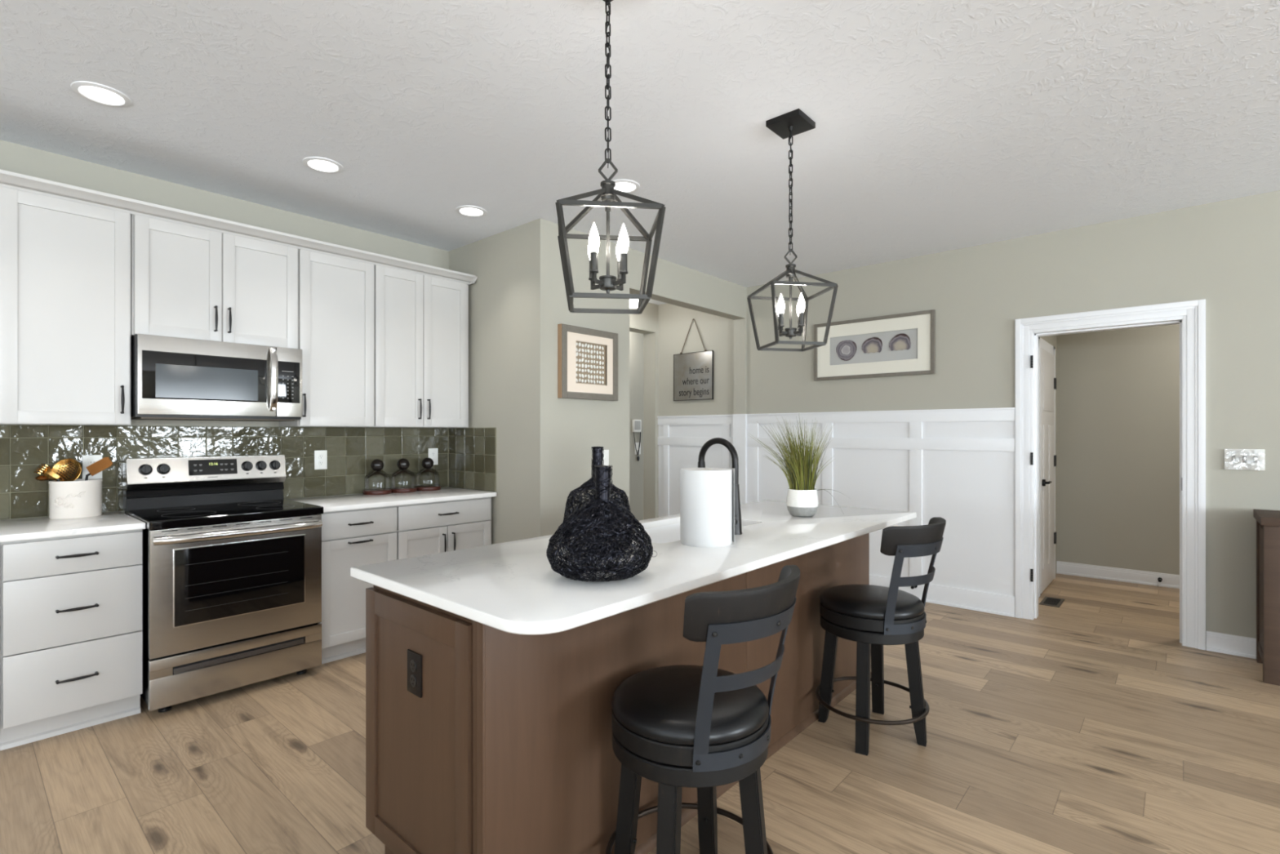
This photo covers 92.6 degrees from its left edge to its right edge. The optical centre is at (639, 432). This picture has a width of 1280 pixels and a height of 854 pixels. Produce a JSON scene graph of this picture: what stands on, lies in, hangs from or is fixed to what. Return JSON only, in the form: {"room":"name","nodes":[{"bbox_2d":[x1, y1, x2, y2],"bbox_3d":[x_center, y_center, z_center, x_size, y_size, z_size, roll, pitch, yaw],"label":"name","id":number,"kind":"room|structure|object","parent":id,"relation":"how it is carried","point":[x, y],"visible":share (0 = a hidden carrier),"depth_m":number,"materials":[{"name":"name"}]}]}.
{"room":"kitchen","nodes":[
{"label":"kitchen","id":0,"kind":"room"},
{"bbox_2d":[0,139,448,519],"bbox_3d":[-3.912,-0.040,2.092,0.120,2.743,7.196,0,0,41],"label":"wall","id":1,"kind":"structure","parent":0,"point":[14,157],"depth_m":3.54,"materials":[{"name":"beige paint"}]},
{"bbox_2d":[0,186,130,425],"bbox_3d":[-2.801,-0.574,2.977,0.371,1.068,0.461,0,0,41],"label":"upper cabinet","id":2,"kind":"object","parent":1,"relation":"attached to","point":[65,265],"visible":1,"depth_m":2.87,"materials":[{"name":"white paint"}]},
{"bbox_2d":[130,214,297,348],"bbox_3d":[-2.392,-0.800,3.441,0.371,0.615,0.769,0,0,41],"label":"upper cabinet","id":3,"kind":"object","parent":1,"relation":"attached to","point":[187,282],"visible":0.85,"depth_m":3.30,"materials":[{"name":"white paint"}]},
{"bbox_2d":[130,333,302,421],"bbox_3d":[-2.356,-0.281,3.408,0.449,0.418,0.760,0,0,41],"label":"microwave","id":4,"kind":"object","parent":3,"relation":"attached to","point":[172,378],"visible":0.97,"depth_m":3.25,"materials":[{"name":"silver metal"}]},
{"bbox_2d":[0,424,448,519],"bbox_3d":[-2.485,0.189,3.607,0.013,0.456,3.035,0,0,41],"label":"tile backsplash","id":5,"kind":"structure","parent":1,"relation":"attached to","point":[351,451],"depth_m":3.63,"materials":[{"name":"green tile"}]},
{"bbox_2d":[82,454,102,479],"bbox_3d":[-2.851,0.177,3.182,0.009,0.125,0.078,0,0,41],"label":"wall outlet","id":6,"kind":"object","parent":5,"relation":"attached to","point":[87,460],"visible":0.48,"depth_m":3.17,"materials":[{"name":"white plastic"}]},
{"bbox_2d":[88,459,96,465],"bbox_3d":[-2.849,0.156,3.180,0.003,0.034,0.034,0,0,41],"label":"receptacle","id":7,"kind":"object","parent":6,"relation":"attached to","point":[90,461],"depth_m":3.18,"materials":[{"name":"white plastic"}]},
{"bbox_2d":[314,449,327,469],"bbox_3d":[-2.103,0.177,4.028,0.009,0.125,0.078,0,0,41],"label":"wall outlet","id":8,"kind":"object","parent":5,"relation":"attached to","point":[320,456],"visible":1,"depth_m":4.03,"materials":[{"name":"white plastic"}]},
{"bbox_2d":[318,460,323,465],"bbox_3d":[-2.101,0.198,4.026,0.003,0.034,0.034,0,0,41],"label":"receptacle","id":9,"kind":"object","parent":8,"relation":"attached to","point":[320,462],"depth_m":4.02,"materials":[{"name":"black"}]},
{"bbox_2d":[318,453,324,458],"bbox_3d":[-2.101,0.156,4.026,0.003,0.034,0.034,0,0,41],"label":"receptacle","id":10,"kind":"object","parent":8,"relation":"attached to","point":[320,455],"depth_m":4.03,"materials":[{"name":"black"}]},
{"bbox_2d":[428,448,438,464],"bbox_3d":[-1.567,0.179,4.634,0.009,0.125,0.078,0,0,41],"label":"wall outlet","id":11,"kind":"object","parent":5,"relation":"attached to","point":[433,452],"visible":0.84,"depth_m":4.64,"materials":[{"name":"white plastic"}]},
{"bbox_2d":[279,248,373,426],"bbox_3d":[-1.986,-0.574,3.901,0.371,1.068,0.455,0,0,41],"label":"upper cabinet","id":12,"kind":"object","parent":1,"relation":"attached to","point":[335,295],"visible":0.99,"depth_m":3.80,"materials":[{"name":"white paint"}]},
{"bbox_2d":[373,265,468,427],"bbox_3d":[-1.599,-0.574,4.338,0.371,1.068,0.709,0,0,41],"label":"upper cabinet","id":13,"kind":"object","parent":1,"relation":"attached to","point":[421,322],"visible":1,"depth_m":4.21,"materials":[{"name":"white paint"}]},
{"bbox_2d":[0,169,477,284],"bbox_3d":[-2.332,-1.123,3.446,0.342,0.054,3.077,0,0,41],"label":"crown molding","id":14,"kind":"structure","parent":13,"relation":"attached to","point":[9,180],"depth_m":3.26,"materials":[{"name":"white paint"}]},
{"bbox_2d":[448,217,629,544],"bbox_3d":[-0.847,-0.040,4.766,1.280,2.743,0.869,0,0,41],"label":"wall","id":15,"kind":"structure","parent":0,"point":[517,300],"depth_m":4.25,"materials":[{"name":"beige paint"}]},
{"bbox_2d":[448,427,496,491],"bbox_3d":[-1.254,0.189,4.537,0.616,0.456,0.012,0,0,41],"label":"tile backsplash","id":16,"kind":"structure","parent":15,"relation":"attached to","point":[472,451],"depth_m":4.52,"materials":[{"name":"green tile"}]},
{"bbox_2d":[557,323,617,400],"bbox_3d":[-0.358,-0.485,4.317,0.043,0.498,0.547,0,0,41],"label":"art","id":17,"kind":"object","parent":15,"relation":"attached to","point":[581,351],"visible":1,"depth_m":4.29,"materials":[{"name":"beige paper"}]},
{"bbox_2d":[602,449,608,465],"bbox_3d":[-0.253,0.182,4.461,0.014,0.120,0.076,0,0,41],"label":"light switch","id":18,"kind":"object","parent":15,"relation":"attached to","point":[606,458],"visible":0.65,"depth_m":4.47,"materials":[{"name":"white plastic"}]},
{"bbox_2d":[629,331,643,520],"bbox_3d":[-0.349,-0.040,7.247,0.120,2.743,4.000,0,0,41],"label":"wall","id":19,"kind":"structure","parent":0,"point":[636,340],"depth_m":7.50,"materials":[{"name":"beige paint"}]},
{"bbox_2d":[631,419,640,461],"bbox_3d":[-0.039,0.091,7.483,0.032,0.508,0.139,0,0,41],"label":"controller","id":20,"kind":"object","parent":19,"relation":"attached to","point":[636,424],"visible":1,"depth_m":7.47,"materials":[{"name":"white"}]},
{"bbox_2d":[634,442,640,454],"bbox_3d":[-0.026,0.190,7.513,0.012,0.145,0.105,0,0,41],"label":"light switch","id":21,"kind":"object","parent":19,"relation":"attached to","point":[637,443],"visible":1,"depth_m":7.50,"materials":[{"name":"white plastic"}]},
{"bbox_2d":[0,0,1279,305],"bbox_3d":[1.350,-1.461,0.509,11.950,0.100,11.850,0,0,41],"label":"ceiling","id":22,"kind":"structure","parent":0,"point":[941,126],"depth_m":2.65,"materials":[{"name":"white paint"}]},
{"bbox_2d":[70,80,131,106],"bbox_3d":[-2.242,-1.407,2.546,0.192,0.008,0.192,0,0,41],"label":"recessed light","id":23,"kind":"object","parent":22,"relation":"in","point":[98,93],"visible":1,"depth_m":2.54,"materials":[{"name":"white paint"}]},
{"bbox_2d":[302,156,343,173],"bbox_3d":[-1.668,-1.407,3.217,0.192,0.008,0.192,0,0,41],"label":"recessed light","id":24,"kind":"object","parent":22,"relation":"in","point":[316,163],"visible":1,"depth_m":3.21,"materials":[{"name":"white paint"}]},
{"bbox_2d":[455,205,486,217],"bbox_3d":[-1.072,-1.407,3.885,0.192,0.008,0.192,0,0,41],"label":"recessed light","id":25,"kind":"object","parent":22,"relation":"in","point":[468,211],"visible":1,"depth_m":3.88,"materials":[{"name":"white paint"}]},
{"bbox_2d":[555,0,665,314],"bbox_3d":[-0.098,-0.899,1.860,0.310,1.025,0.310,0,0,-7],"label":"lantern pendant","id":26,"kind":"object","parent":22,"relation":"hanging from","point":[607,194],"visible":1,"depth_m":1.84,"materials":[{"name":"grey metal"}]},
{"bbox_2d":[612,179,639,193],"bbox_3d":[-0.096,-1.407,3.497,0.192,0.008,0.192,0,0,41],"label":"recessed light","id":27,"kind":"object","parent":22,"relation":"in","point":[628,186],"visible":0.65,"depth_m":3.48,"materials":[{"name":"white paint"}]},
{"bbox_2d":[629,298,638,308],"bbox_3d":[-0.084,-1.317,5.946,0.176,0.189,0.176,0,0,41],"label":"hall ceiling light","id":28,"kind":"object","parent":22,"relation":"attached to","point":[633,303],"visible":0.15,"depth_m":5.89,"materials":[{"name":"white glass"}]},
{"bbox_2d":[746,108,838,351],"bbox_3d":[0.683,-0.899,2.771,0.310,1.025,0.310,0,0,-10],"label":"lantern pendant","id":29,"kind":"object","parent":22,"relation":"hanging from","point":[794,122],"visible":1,"depth_m":2.75,"materials":[{"name":"grey metal"}]},
{"bbox_2d":[0,573,1279,853],"bbox_3d":[1.350,1.382,0.509,11.950,0.100,11.850,0,0,41],"label":"floor","id":30,"kind":"structure","parent":0,"point":[1086,725],"depth_m":2.47,"materials":[{"name":"brown wood"}]},
{"bbox_2d":[0,542,0,728],"bbox_3d":[-3.045,0.890,2.479,0.627,0.884,0.604,0,0,41],"label":"base cabinet","id":31,"kind":"object","parent":30,"relation":"on","point":[0,542],"visible":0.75,"depth_m":2.54,"materials":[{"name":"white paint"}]},
{"bbox_2d":[0,511,145,542],"bbox_3d":[-2.895,0.433,2.657,0.628,0.030,1.069,0,0,41],"label":"countertop","id":32,"kind":"structure","parent":31,"relation":"on","point":[42,527],"depth_m":2.76,"materials":[{"name":"white stone"}]},
{"bbox_2d":[48,478,102,519],"bbox_3d":[-2.820,0.327,3.058,0.175,0.182,0.199,0,0,41],"label":"utensil crock","id":33,"kind":"object","parent":32,"relation":"on","point":[77,498],"visible":0.98,"depth_m":3.00,"materials":[{"name":"beige ceramic"}]},
{"bbox_2d":[33,463,60,481],"bbox_3d":[-2.872,0.276,3.016,0.176,0.251,0.038,0,0,-25],"label":"server","id":34,"kind":"object","parent":33,"relation":"in","point":[48,472],"visible":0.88,"depth_m":3.00,"materials":[{"name":"gold metal"}]},
{"bbox_2d":[35,475,64,481],"bbox_3d":[-2.899,0.298,3.036,0.156,0.182,0.050,0,0,-26],"label":"ladle","id":35,"kind":"object","parent":33,"relation":"in","point":[42,477],"visible":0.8,"depth_m":3.00,"materials":[{"name":"brown metal"}]},
{"bbox_2d":[35,475,50,480],"bbox_3d":[-2.942,0.222,3.015,0.048,0.029,0.062,0,0,41],"label":"bowl","id":36,"kind":"object","parent":35,"relation":"on","point":[42,477],"depth_m":3.00,"materials":[{"name":"brown metal"}]},
{"bbox_2d":[51,458,81,481],"bbox_3d":[-2.870,0.263,3.064,0.139,0.271,0.045,0,0,-10],"label":"skimmer","id":37,"kind":"object","parent":33,"relation":"in","point":[68,469],"visible":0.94,"depth_m":3.07,"materials":[{"name":"gold metal"}]},
{"bbox_2d":[84,457,112,480],"bbox_3d":[-2.739,0.260,3.074,0.158,0.279,0.011,0,0,-10],"label":"turner","id":38,"kind":"object","parent":33,"relation":"in","point":[104,463],"visible":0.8,"depth_m":3.07,"materials":[{"name":"brown wood"}]},
{"bbox_2d":[0,528,142,750],"bbox_3d":[-2.692,0.890,2.880,0.627,0.884,0.462,0,0,41],"label":"base cabinet","id":39,"kind":"object","parent":30,"relation":"on","point":[72,606],"visible":0.99,"depth_m":2.68,"materials":[{"name":"white paint"}]},
{"bbox_2d":[122,454,323,712],"bbox_3d":[-2.241,0.733,3.307,0.738,1.198,0.764,0,0,41],"label":"range","id":40,"kind":"object","parent":30,"relation":"on","point":[232,566],"visible":1,"depth_m":3.13,"materials":[{"name":"silver metal"}]},
{"bbox_2d":[124,498,323,529],"bbox_3d":[-2.226,0.427,3.293,0.602,0.042,0.764,0,0,41],"label":"cooktop","id":41,"kind":"object","parent":40,"relation":"in","point":[205,514],"depth_m":3.19,"materials":[{"name":"black glass"}]},
{"bbox_2d":[320,506,396,663],"bbox_3d":[-1.869,0.890,3.810,0.627,0.884,0.465,0,0,41],"label":"base cabinet","id":42,"kind":"object","parent":30,"relation":"on","point":[352,538],"visible":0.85,"depth_m":3.59,"materials":[{"name":"white paint"}]},
{"bbox_2d":[395,497,491,559],"bbox_3d":[-1.482,0.890,4.249,0.627,0.884,0.705,0,0,41],"label":"base cabinet","id":43,"kind":"object","parent":30,"relation":"on","point":[433,527],"visible":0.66,"depth_m":4.03,"materials":[{"name":"white paint"}]},
{"bbox_2d":[285,487,496,512],"bbox_3d":[-1.640,0.433,4.077,0.628,0.030,1.185,0,0,41],"label":"countertop","id":44,"kind":"structure","parent":43,"relation":"on","point":[351,501],"depth_m":3.90,"materials":[{"name":"white stone"}]},
{"bbox_2d":[363,458,391,494],"bbox_3d":[-1.810,0.299,4.212,0.182,0.238,0.182,0,0,41],"label":"glass cloche","id":45,"kind":"object","parent":44,"relation":"on","point":[377,464],"visible":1,"depth_m":4.20,"materials":[{"name":"clear glass"}]},
{"bbox_2d":[390,457,417,493],"bbox_3d":[-1.685,0.299,4.353,0.182,0.238,0.182,0,0,41],"label":"glass cloche","id":46,"kind":"object","parent":44,"relation":"on","point":[402,464],"visible":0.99,"depth_m":4.35,"materials":[{"name":"clear glass"}]},
{"bbox_2d":[415,457,440,490],"bbox_3d":[-1.561,0.299,4.494,0.182,0.238,0.182,0,0,41],"label":"glass cloche","id":47,"kind":"object","parent":44,"relation":"on","point":[427,463],"visible":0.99,"depth_m":4.49,"materials":[{"name":"clear glass"}]},
{"bbox_2d":[365,533,871,853],"bbox_3d":[0.206,0.890,2.632,0.648,0.883,2.486,0,0,41],"label":"kitchen island","id":48,"kind":"object","parent":30,"relation":"on","point":[506,745],"visible":0.59,"depth_m":1.75,"materials":[{"name":"brown wood"}]},
{"bbox_2d":[407,648,422,697],"bbox_3d":[-0.637,0.677,1.723,0.075,0.118,0.009,0,0,41],"label":"wall outlet","id":49,"kind":"object","parent":48,"relation":"attached to","point":[414,659],"visible":1,"depth_m":1.72,"materials":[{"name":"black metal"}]},
{"bbox_2d":[409,659,416,671],"bbox_3d":[-0.639,0.656,1.721,0.034,0.034,0.003,0,0,41],"label":"receptacle","id":50,"kind":"object","parent":49,"relation":"attached to","point":[412,662],"depth_m":1.72,"materials":[{"name":"black plastic"}]},
{"bbox_2d":[409,674,416,687],"bbox_3d":[-0.639,0.698,1.721,0.034,0.034,0.003,0,0,41],"label":"receptacle","id":51,"kind":"object","parent":49,"relation":"attached to","point":[412,677],"depth_m":1.72,"materials":[{"name":"black plastic"}]},
{"bbox_2d":[350,499,916,634],"bbox_3d":[0.278,0.433,2.565,0.900,0.030,2.558,0,0,41],"label":"island countertop","id":52,"kind":"structure","parent":48,"relation":"on","point":[513,587],"depth_m":1.84,"materials":[{"name":"white stone"}]},
{"bbox_2d":[562,446,631,557],"bbox_3d":[-0.144,0.231,2.088,0.240,0.370,0.253,0,0,-7],"label":"vase","id":53,"kind":"object","parent":52,"relation":"on","point":[597,454],"visible":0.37,"depth_m":2.05,"materials":[{"name":"black wicker"}]},
{"bbox_2d":[546,464,657,582],"bbox_3d":[-0.116,0.255,1.788,0.311,0.323,0.311,0,0,36],"label":"decorative vase","id":54,"kind":"object","parent":52,"relation":"on","point":[602,512],"visible":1,"depth_m":1.70,"materials":[{"name":"black wicker"}]},
{"bbox_2d":[635,523,745,542],"bbox_3d":[0.185,0.556,2.722,0.427,0.216,0.779,0,0,41],"label":"sink","id":55,"kind":"object","parent":52,"relation":"in","point":[668,533],"visible":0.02,"depth_m":2.95,"materials":[{"name":"white ceramic"}]},
{"bbox_2d":[680,467,734,546],"bbox_3d":[0.253,0.276,2.331,0.198,0.285,0.196,0,0,41],"label":"paper towel roll","id":56,"kind":"object","parent":52,"relation":"on","point":[707,495],"visible":1,"depth_m":2.25,"materials":[{"name":"white paper"}]},
{"bbox_2d":[697,437,742,534],"bbox_3d":[0.350,0.219,2.577,0.093,0.398,0.254,0,0,-33],"label":"faucet","id":57,"kind":"object","parent":52,"relation":"on","point":[701,463],"visible":0.71,"depth_m":2.53,"materials":[{"name":"black metal"}]},
{"bbox_2d":[749,413,850,516],"bbox_3d":[0.784,0.159,3.101,0.390,0.519,0.398,0,0,-38],"label":"potted grass","id":58,"kind":"object","parent":52,"relation":"on","point":[802,496],"depth_m":3.04,"materials":[{"name":"plant"}]},
{"bbox_2d":[786,505,817,516],"bbox_3d":[0.822,0.392,3.093,0.153,0.052,0.153,0,0,41],"label":"pot","id":59,"kind":"object","parent":58,"relation":"on","point":[794,510],"depth_m":3.03,"materials":[{"name":"ceramic"}]},
{"bbox_2d":[786,488,817,507],"bbox_3d":[0.822,0.325,3.093,0.155,0.084,0.155,0,0,41],"label":"pot","id":60,"kind":"object","parent":58,"relation":"on","point":[796,497],"depth_m":3.03,"materials":[{"name":"white ceramic"}]},
{"bbox_2d":[604,564,799,853],"bbox_3d":[0.162,0.853,1.697,0.537,0.958,0.482,0,0,43],"label":"bar stool","id":61,"kind":"object","parent":30,"relation":"on","point":[705,727],"visible":1,"depth_m":1.54,"materials":[{"name":"black wood"}]},
{"bbox_2d":[611,664,768,745],"bbox_3d":[0.139,0.741,1.719,0.438,0.062,0.438,0,0,43],"label":"seat cushion","id":62,"kind":"object","parent":61,"relation":"on","point":[659,705],"depth_m":1.60,"materials":[{"name":"black leather"}]},
{"bbox_2d":[815,516,946,755],"bbox_3d":[1.052,0.853,2.708,0.482,0.958,0.537,0,0,-42],"label":"bar stool","id":63,"kind":"object","parent":30,"relation":"on","point":[873,616],"visible":1,"depth_m":2.57,"materials":[{"name":"black wood"}]},
{"bbox_2d":[819,583,924,619],"bbox_3d":[1.031,0.741,2.732,0.438,0.062,0.438,0,0,-42],"label":"seat cushion","id":64,"kind":"object","parent":63,"relation":"on","point":[845,602],"depth_m":2.61,"materials":[{"name":"black leather"}]},
{"bbox_2d":[1039,595,1064,607],"bbox_3d":[3.245,1.328,4.813,0.130,0.008,0.290,0,0,41],"label":"floor vent","id":65,"kind":"object","parent":30,"relation":"in","point":[1046,601],"visible":1,"depth_m":4.79,"materials":[{"name":"brown metal"}]},
{"bbox_2d":[1253,509,1279,685],"bbox_3d":[4.067,0.889,2.878,1.639,0.885,0.471,0,0,41],"label":"sideboard","id":66,"kind":"object","parent":30,"relation":"on","point":[1268,522],"visible":1,"depth_m":3.25,"materials":[{"name":"brown wood"}]},
{"bbox_2d":[629,302,658,519],"bbox_3d":[-0.395,-0.040,6.191,0.170,2.743,1.865,0,0,41],"label":"wall","id":67,"kind":"structure","parent":0,"point":[646,323],"depth_m":6.73,"materials":[{"name":"beige paint"}]},
{"bbox_2d":[629,248,746,319],"bbox_3d":[0.429,-1.260,5.342,0.130,0.303,1.685,0,0,41],"label":"wall header","id":68,"kind":"structure","parent":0,"point":[675,284],"depth_m":5.26,"materials":[{"name":"beige paint"}]},
{"bbox_2d":[658,303,733,416],"bbox_3d":[0.636,-0.040,6.444,1.380,2.743,0.120,0,0,41],"label":"wall","id":69,"kind":"structure","parent":0,"point":[717,332],"depth_m":6.42,"materials":[{"name":"beige paint"}]},
{"bbox_2d":[673,318,713,400],"bbox_3d":[0.555,-0.772,6.411,0.508,0.856,0.021,0,0,41],"label":"sign","id":70,"kind":"object","parent":69,"relation":"hanging from","point":[693,372],"visible":1,"depth_m":6.40,"materials":[{"name":"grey metal"}]},
{"bbox_2d":[657,414,733,517],"bbox_3d":[0.583,0.574,6.392,1.026,1.516,0.032,0,0,41],"label":"wainscoting","id":71,"kind":"structure","parent":69,"relation":"attached to","point":[681,438],"depth_m":6.51,"materials":[{"name":"white paint"}]},
{"bbox_2d":[746,190,1279,638],"bbox_3d":[4.692,-0.040,2.780,9.650,2.743,0.120,0,0,41],"label":"wall","id":72,"kind":"structure","parent":0,"point":[1226,254],"depth_m":4.09,"materials":[{"name":"beige paint"}]},
{"bbox_2d":[732,413,746,503],"bbox_3d":[0.975,0.574,5.949,0.153,1.516,0.043,0,0,41],"label":"trim","id":73,"kind":"structure","parent":72,"relation":"attached to","point":[740,420],"depth_m":5.92,"materials":[{"name":"white paint"}]},
{"bbox_2d":[733,318,746,413],"bbox_3d":[0.997,0.112,5.984,0.130,2.440,0.090,0,0,41],"label":"wall","id":74,"kind":"structure","parent":72,"relation":"attached to","point":[740,325],"depth_m":5.94,"materials":[{"name":"beige paint"}]},
{"bbox_2d":[813,309,935,381],"bbox_3d":[1.932,-0.714,5.113,1.001,0.500,0.034,0,0,41],"label":"art","id":75,"kind":"object","parent":72,"relation":"attached to","point":[899,344],"visible":0.99,"depth_m":5.07,"materials":[{"name":"white paper"}]},
{"bbox_2d":[746,407,1015,617],"bbox_3d":[1.872,0.574,5.172,2.253,1.516,0.032,0,0,41],"label":"wainscoting","id":76,"kind":"structure","parent":72,"relation":"attached to","point":[957,466],"depth_m":4.82,"materials":[{"name":"white paint"}]},
{"bbox_2d":[1015,298,1205,649],"bbox_3d":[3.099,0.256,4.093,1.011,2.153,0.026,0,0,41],"label":"trim","id":77,"kind":"structure","parent":72,"relation":"attached to","point":[1193,313],"depth_m":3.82,"materials":[{"name":"white paint"}]},
{"bbox_2d":[1205,630,1256,658],"bbox_3d":[5.869,1.274,1.644,6.380,0.115,0.024,0,0,41],"label":"baseboard","id":78,"kind":"structure","parent":72,"relation":"attached to","point":[1246,646],"depth_m":3.68,"materials":[{"name":"white paint"}]},
{"bbox_2d":[1224,448,1264,470],"bbox_3d":[3.604,0.158,3.644,0.172,0.124,0.024,0,0,41],"label":"light switch","id":79,"kind":"object","parent":72,"relation":"attached to","point":[1234,459],"visible":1,"depth_m":3.65,"materials":[{"name":"white plastic"}]},
{"bbox_2d":[1039,335,1056,573],"bbox_3d":[3.391,-0.040,5.258,0.120,2.743,1.870,0,0,41],"label":"wall","id":80,"kind":"structure","parent":0,"point":[1051,340],"depth_m":5.78,"materials":[{"name":"beige paint"}]},
{"bbox_2d":[1038,336,1055,596],"bbox_3d":[3.521,0.272,5.296,0.024,2.120,0.900,0,0,41],"label":"trim","id":81,"kind":"structure","parent":80,"relation":"attached to","point":[1042,344],"depth_m":4.97,"materials":[{"name":"white paint"}]},
{"bbox_2d":[1040,347,1056,593],"bbox_3d":[3.552,0.309,5.287,0.073,2.021,0.742,0,0,41],"label":"door","id":82,"kind":"structure","parent":80,"relation":"in","point":[1047,380],"depth_m":5.20,"materials":[{"name":"white paint"}]},
{"bbox_2d":[1056,324,1179,574],"bbox_3d":[4.900,-0.040,5.078,2.380,2.743,0.120,0,0,41],"label":"wall","id":83,"kind":"structure","parent":0,"point":[1117,391],"depth_m":5.51,"materials":[{"name":"beige paint"}]},
{"bbox_2d":[1056,560,1179,588],"bbox_3d":[4.853,1.274,5.024,2.380,0.115,0.024,0,0,41],"label":"baseboard","id":84,"kind":"structure","parent":83,"relation":"attached to","point":[1144,577],"depth_m":5.50,"materials":[{"name":"white paint"}]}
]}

